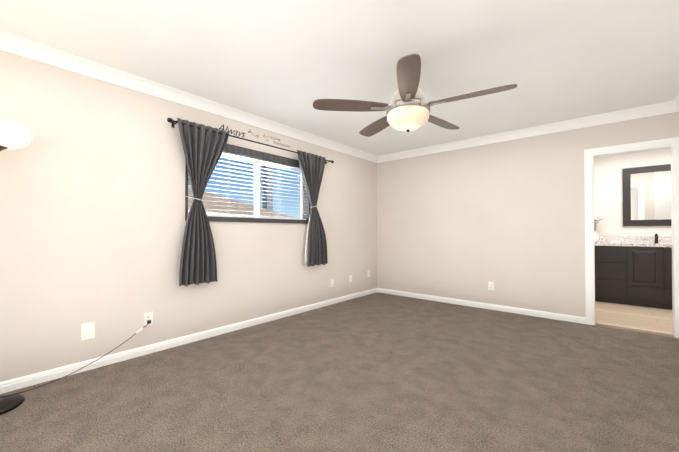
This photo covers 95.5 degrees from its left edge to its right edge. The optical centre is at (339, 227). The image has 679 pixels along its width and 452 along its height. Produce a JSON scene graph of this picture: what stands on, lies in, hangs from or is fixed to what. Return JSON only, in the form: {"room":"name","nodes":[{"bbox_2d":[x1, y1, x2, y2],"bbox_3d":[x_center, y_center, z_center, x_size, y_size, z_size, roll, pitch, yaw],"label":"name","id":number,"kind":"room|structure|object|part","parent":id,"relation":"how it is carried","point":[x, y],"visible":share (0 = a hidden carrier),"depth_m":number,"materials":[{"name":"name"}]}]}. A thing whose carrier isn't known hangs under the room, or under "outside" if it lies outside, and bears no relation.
{"room":"empty bedroom","nodes":[
{"label":"empty bedroom","id":0,"kind":"room"},
{"bbox_2d":[0,50,376,381],"bbox_3d":[-1.110,-0.083,3.603,0.150,2.440,5.570,-1,-1,41],"label":"wall","id":1,"kind":"structure","parent":0,"point":[92,201],"depth_m":2.62,"materials":[{"name":"paint"}]},
{"bbox_2d":[81,322,94,340],"bbox_3d":[-1.991,0.818,2.443,0.007,0.130,0.085,-1,-1,41],"label":"electrical outlet plate","id":2,"kind":"object","parent":1,"relation":"attached to","point":[87,330],"visible":1,"depth_m":2.44,"materials":[{"name":"plastic"}]},
{"bbox_2d":[144,311,152,325],"bbox_3d":[-1.713,0.816,2.767,0.008,0.116,0.072,-1,-1,41],"label":"socket","id":3,"kind":"object","parent":1,"relation":"attached to","point":[148,315],"visible":0.85,"depth_m":2.76,"materials":[{"name":"plastic"}]},
{"bbox_2d":[0,288,375,393],"bbox_3d":[-1.038,1.098,3.548,0.014,0.076,5.300,-1,-1,41],"label":"baseboard","id":4,"kind":"structure","parent":1,"relation":"attached to","point":[29,380],"depth_m":2.77,"materials":[{"name":"white wood"}]},
{"bbox_2d":[0,30,379,162],"bbox_3d":[-1.018,-1.250,3.556,0.068,0.108,5.300,-1,-1,41],"label":"crown molding","id":5,"kind":"structure","parent":1,"relation":"attached to","point":[27,48],"depth_m":2.75,"materials":[{"name":"white wood"}]},
{"bbox_2d":[219,124,245,136],"bbox_3d":[-1.189,-1.059,3.403,0.001,0.114,0.348,-1,-1,41],"label":"decal","id":6,"kind":"object","parent":1,"relation":"attached to","point":[231,131],"visible":0.96,"depth_m":3.40,"materials":[{"name":"plastic"}]},
{"bbox_2d":[185,143,309,223],"bbox_3d":[-1.007,-0.487,3.704,0.151,0.850,1.690,-1,-1,41],"label":"window","id":7,"kind":"structure","parent":1,"relation":"in","point":[256,157],"depth_m":3.76,"materials":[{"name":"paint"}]},
{"bbox_2d":[167,118,333,163],"bbox_3d":[-0.856,-0.975,3.711,0.105,0.056,2.276,-1,-1,41],"label":"curtain rod","id":8,"kind":"object","parent":1,"relation":"attached to","point":[172,121],"visible":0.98,"depth_m":3.42,"materials":[{"name":"black metal"}]},
{"bbox_2d":[177,118,327,286],"bbox_3d":[-0.865,-0.226,3.656,0.102,1.590,2.037,-1,-1,41],"label":"curtains","id":9,"kind":"object","parent":8,"relation":"hanging from","point":[203,149],"visible":1,"depth_m":3.10,"materials":[{"name":"grey fabric"}]},
{"bbox_2d":[0,292,678,451],"bbox_3d":[0.328,1.148,2.279,4.040,0.050,5.450,-1,-1,41],"label":"floor carpet","id":10,"kind":"object","parent":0,"point":[379,372],"visible":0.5,"depth_m":2.11,"materials":[{"name":"carpet"}]},
{"bbox_2d":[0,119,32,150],"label":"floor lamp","id":11,"kind":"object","parent":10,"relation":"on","point":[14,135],"depth_m":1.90,"materials":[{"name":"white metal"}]},
{"bbox_2d":[0,320,150,414],"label":"floor lamp","id":12,"kind":"object","parent":10,"relation":"on","point":[8,402],"depth_m":1.95,"materials":[{"name":"brown metal"}]},
{"bbox_3d":[-1.924,0.954,2.324,0.248,0.262,0.968,-1,-1,41],"label":"cord","id":13,"kind":"part","parent":12,"relation":"part of","materials":[{"name":"black plastic"}]},
{"bbox_2d":[0,0,678,155],"bbox_3d":[0.367,-1.366,2.351,4.040,0.100,5.570,-1,-1,41],"label":"ceiling","id":14,"kind":"structure","parent":0,"point":[287,62],"depth_m":2.32,"materials":[{"name":"paint"}]},
{"bbox_2d":[313,54,516,136],"bbox_3d":[0.597,-1.041,2.496,1.453,0.545,1.444,-1,-1,41],"label":"ceiling fan","id":15,"kind":"object","parent":14,"relation":"hanging from","point":[407,109],"visible":1,"depth_m":2.37,"materials":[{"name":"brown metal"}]},
{"bbox_2d":[377,111,678,316],"bbox_3d":[2.196,-0.075,4.359,3.890,2.440,0.120,-1,-1,41],"label":"wall","id":16,"kind":"structure","parent":0,"point":[507,218],"depth_m":4.27,"materials":[{"name":"paint"}]},
{"bbox_2d":[376,288,585,323],"bbox_3d":[1.804,1.110,4.594,2.912,0.076,0.014,-1,-1,41],"label":"baseboard","id":17,"kind":"structure","parent":16,"relation":"attached to","point":[556,316],"depth_m":4.31,"materials":[{"name":"white wood"}]},
{"bbox_2d":[488,281,493,289],"bbox_3d":[2.126,0.815,4.325,0.072,0.116,0.008,-1,-1,41],"label":"outlet","id":18,"kind":"object","parent":16,"relation":"attached to","point":[490,285],"visible":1,"depth_m":4.33,"materials":[{"name":"plastic"}]},
{"bbox_2d":[380,100,671,161],"bbox_3d":[2.082,-1.241,4.345,3.570,0.108,0.068,-1,-1,41],"label":"crown molding","id":19,"kind":"structure","parent":16,"relation":"attached to","point":[663,107],"depth_m":3.90,"materials":[{"name":"white wood"}]},
{"bbox_2d":[584,137,678,337],"bbox_3d":[3.260,0.102,3.446,0.802,2.066,0.152,-1,-1,41],"label":"door frame","id":20,"kind":"structure","parent":16,"relation":"attached to","point":[672,144],"depth_m":3.45,"materials":[{"name":"white wood"}]},
{"bbox_2d":[672,93,678,112],"bbox_3d":[1.771,-1.275,1.168,0.068,0.108,5.300,-1,-1,41],"label":"crown molding","id":21,"kind":"structure","parent":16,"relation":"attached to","point":[675,103],"depth_m":3.16,"materials":[{"name":"white wood"}]},
{"bbox_2d":[594,149,671,235],"bbox_3d":[4.902,-0.070,4.820,3.400,2.440,0.100,-1,-1,41],"label":"wall","id":22,"kind":"structure","parent":0,"point":[608,196],"depth_m":5.06,"materials":[{"name":"paint"}]},
{"bbox_2d":[599,237,671,244],"bbox_3d":[4.861,0.182,4.770,2.800,0.105,0.020,-1,-1,41],"label":"backsplash","id":23,"kind":"structure","parent":22,"relation":"attached to","point":[669,239],"depth_m":4.89,"materials":[{"name":"beige stone"}]},
{"bbox_2d":[622,164,670,225],"bbox_3d":[5.048,-0.497,4.611,1.200,0.930,0.028,-1,-1,41],"label":"bathroom mirror","id":24,"kind":"object","parent":22,"relation":"attached to","point":[646,195],"visible":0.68,"depth_m":4.82,"materials":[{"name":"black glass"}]},
{"label":"outside","id":25,"kind":"structure","parent":0,"visible":0},
{"bbox_2d":[188,164,272,210],"bbox_3d":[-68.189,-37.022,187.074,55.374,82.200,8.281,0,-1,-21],"label":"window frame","id":26,"kind":"object","parent":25,"point":[267,199],"depth_m":193.19,"materials":[{"name":"white plastic"}]},
{"bbox_2d":[188,187,294,217],"bbox_3d":[-7.042,0.170,6.277,8.900,3.990,15.100,0,-1,11],"label":"hill","id":27,"kind":"structure","parent":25,"point":[223,204],"depth_m":8.47,"materials":[{"name":"brown"}]},
{"bbox_2d":[595,301,673,336],"bbox_3d":[4.252,1.167,4.047,3.400,0.050,2.100,-1,-1,41],"label":"floor","id":28,"kind":"structure","parent":25,"point":[651,320],"depth_m":3.88,"materials":[{"name":"brown wood"}]},
{"bbox_2d":[595,245,671,309],"bbox_3d":[4.677,0.709,4.549,2.800,0.874,0.587,-1,-1,41],"label":"bathroom vanity","id":29,"kind":"object","parent":28,"relation":"on","point":[634,270],"depth_m":4.50,"materials":[{"name":"wood"}]},
{"bbox_2d":[595,241,638,244],"bbox_3d":[4.678,0.252,4.555,2.800,0.040,0.585,-1,-1,41],"label":"countertop","id":30,"kind":"structure","parent":29,"relation":"on","point":[600,242],"depth_m":4.77,"materials":[{"name":"beige stone"}]},
{"bbox_2d":[594,212,604,241],"bbox_3d":[4.214,-0.020,5.108,0.292,0.513,0.234,-1,-1,41],"label":"vase","id":31,"kind":"object","parent":30,"relation":"on","point":[598,217],"visible":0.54,"depth_m":5.08,"materials":[{"name":"white ceramic"}]},
{"bbox_2d":[639,241,666,244],"bbox_3d":[4.694,0.281,4.543,0.400,0.101,0.288,-1,-1,41],"label":"sink","id":32,"kind":"object","parent":30,"relation":"in","point":[640,242],"depth_m":4.62,"materials":[{"name":"white ceramic"}]}
]}

